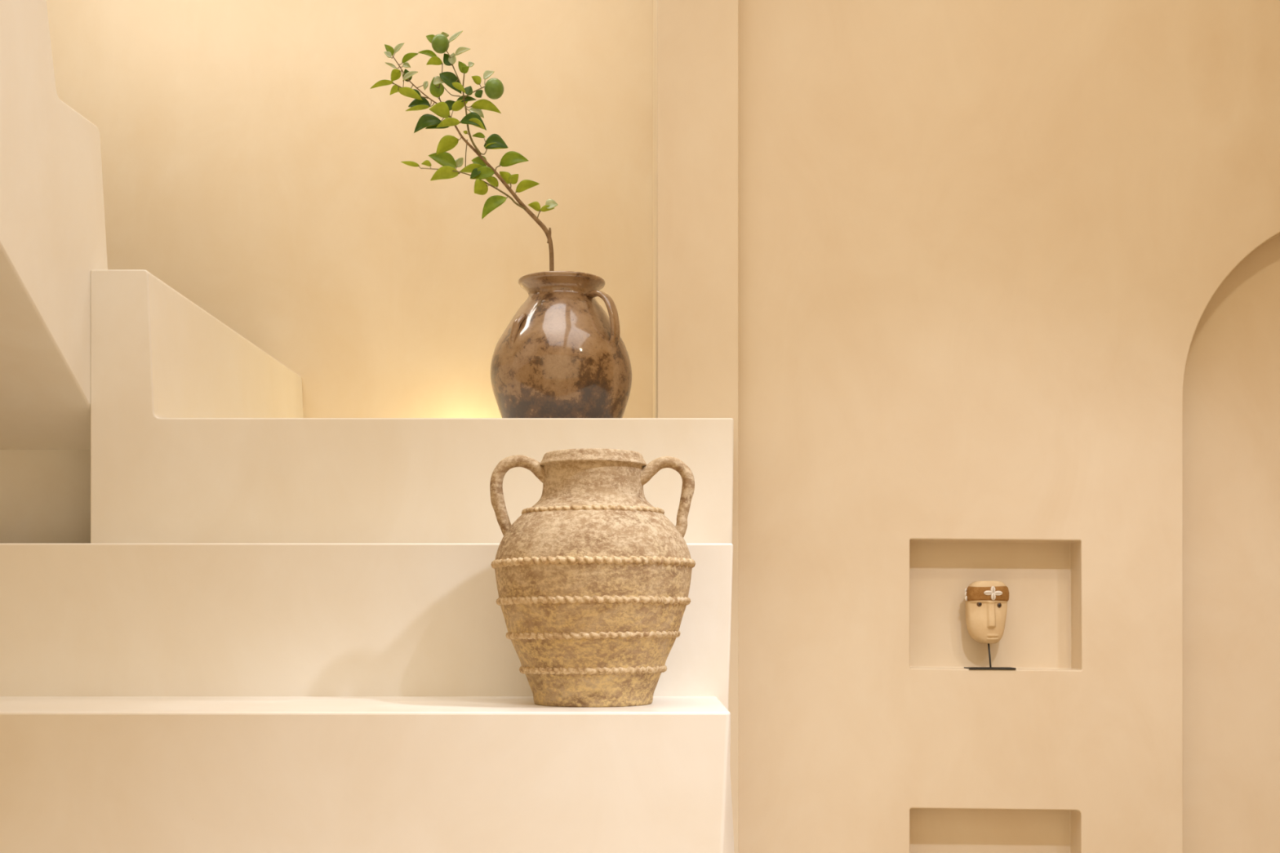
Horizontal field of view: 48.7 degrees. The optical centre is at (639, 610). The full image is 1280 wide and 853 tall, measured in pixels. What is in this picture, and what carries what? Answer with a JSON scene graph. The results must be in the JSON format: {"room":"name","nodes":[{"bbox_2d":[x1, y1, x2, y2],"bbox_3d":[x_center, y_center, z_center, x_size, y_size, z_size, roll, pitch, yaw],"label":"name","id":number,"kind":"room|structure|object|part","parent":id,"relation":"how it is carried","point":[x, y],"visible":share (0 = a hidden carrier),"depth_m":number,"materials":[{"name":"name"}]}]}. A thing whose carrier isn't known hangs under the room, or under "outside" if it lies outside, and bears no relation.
{"room":"staircase","nodes":[
{"label":"staircase","id":0,"kind":"room"},
{"bbox_2d":[0,449,90,543],"bbox_3d":[-2.115,-0.343,3.360,1.769,0.423,0.120,0,0,0],"label":"wall","id":1,"kind":"structure","parent":0,"point":[45,495],"depth_m":3.30,"materials":[{"name":"beige paint"}]},
{"bbox_2d":[0,0,107,449],"bbox_3d":[-2.114,-1.397,2.679,1.772,2.106,1.359,0,0,0],"label":"wall","id":2,"kind":"structure","parent":0,"point":[52,221],"depth_m":2.97,"materials":[{"name":"beige paint"}]},
{"bbox_2d":[46,0,653,417],"bbox_3d":[-1.250,-0.842,4.670,3.500,3.216,0.150,0,0,0],"label":"wall","id":3,"kind":"structure","parent":0,"point":[252,166],"depth_m":4.59,"materials":[{"name":"beige paint"}]},
{"bbox_2d":[653,0,738,852],"bbox_3d":[0.140,-0.842,3.997,0.196,3.216,1.195,0,0,0],"label":"wall pier","id":4,"kind":"object","parent":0,"point":[695,42],"visible":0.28,"depth_m":3.40,"materials":[{"name":"beige paint"}]},
{"bbox_2d":[738,0,1279,852],"bbox_3d":[1.665,-0.842,3.600,3.070,3.216,0.300,0,0,0],"label":"wall","id":5,"kind":"structure","parent":0,"point":[1009,270],"depth_m":3.45,"materials":[{"name":"beige paint"}]},
{"bbox_2d":[964,581,1016,669],"bbox_3d":[0.859,0.036,3.476,0.117,0.217,0.058,0,0,0],"label":"mask","id":6,"kind":"object","parent":5,"relation":"attached to","point":[986,602],"visible":1,"depth_m":3.47,"materials":[{"name":"brown wood"}]},
{"bbox_3d":[0.861,0.109,3.483,0.009,0.066,0.004,0,0,0],"label":"stand rod","id":7,"kind":"part","parent":6,"relation":"part of","materials":[{"name":"black metal"}]},
{"bbox_3d":[0.860,0.142,3.476,0.114,0.004,0.058,0,0,0],"label":"stand plate","id":8,"kind":"part","parent":6,"relation":"part of","materials":[{"name":"black metal"}]},
{"bbox_3d":[0.100,0.816,1.047,6.200,0.100,7.095,0,0,0],"label":"floor","id":9,"kind":"structure","parent":0,"visible":0},
{"bbox_2d":[0,543,733,710],"bbox_3d":[-1.409,0.317,3.078,3.182,0.897,0.641,0,0,0],"label":"step","id":10,"kind":"structure","parent":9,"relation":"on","point":[77,620],"depth_m":2.76,"materials":[{"name":"beige paint"}]},
{"bbox_2d":[90,269,733,543],"bbox_3d":[-0.509,-0.437,3.876,1.439,0.651,1.438,0,0,0],"label":"step","id":11,"kind":"structure","parent":10,"relation":"on","point":[199,434],"depth_m":3.16,"materials":[{"name":"beige paint"}]},
{"bbox_2d":[490,271,631,417],"bbox_3d":[-0.192,-0.619,3.460,0.346,0.377,0.347,0,0,0],"label":"jar","id":12,"kind":"object","parent":11,"relation":"on","point":[560,355],"visible":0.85,"depth_m":3.33,"materials":[{"name":"brown ceramic"}]},
{"bbox_2d":[369,31,558,271],"bbox_3d":[-0.428,-0.941,3.408,0.455,0.920,0.132,0,0,0],"label":"branch","id":13,"kind":"object","parent":12,"relation":"on","point":[493,87],"visible":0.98,"depth_m":3.42,"materials":[{"name":"green plant"}]},
{"bbox_3d":[-0.095,-0.689,3.384,0.106,0.158,0.030,0,0,38],"label":"handle","id":14,"kind":"part","parent":12,"relation":"part of","materials":[{"name":"brown ceramic"}]},
{"bbox_2d":[0,696,733,852],"bbox_3d":[-1.416,0.467,2.558,3.168,0.598,0.437,0,0,0],"label":"step","id":15,"kind":"structure","parent":9,"relation":"on","point":[78,774],"depth_m":2.34,"materials":[{"name":"beige paint"}]},
{"bbox_2d":[489,448,695,707],"bbox_3d":[-0.085,-0.058,2.550,0.368,0.450,0.370,0,0,33],"label":"jar","id":16,"kind":"object","parent":15,"relation":"on","point":[593,578],"visible":1,"depth_m":2.43,"materials":[{"name":"ceramic"}]},
{"bbox_3d":[-0.204,-0.198,2.538,0.131,0.163,0.037,0,0,0],"label":"handle","id":17,"kind":"part","parent":16,"relation":"part of","materials":[{"name":"ceramic"}]},
{"bbox_3d":[0.034,-0.199,2.538,0.129,0.156,0.036,0,0,0],"label":"handle","id":18,"kind":"part","parent":16,"relation":"part of","materials":[{"name":"ceramic"}]}
]}

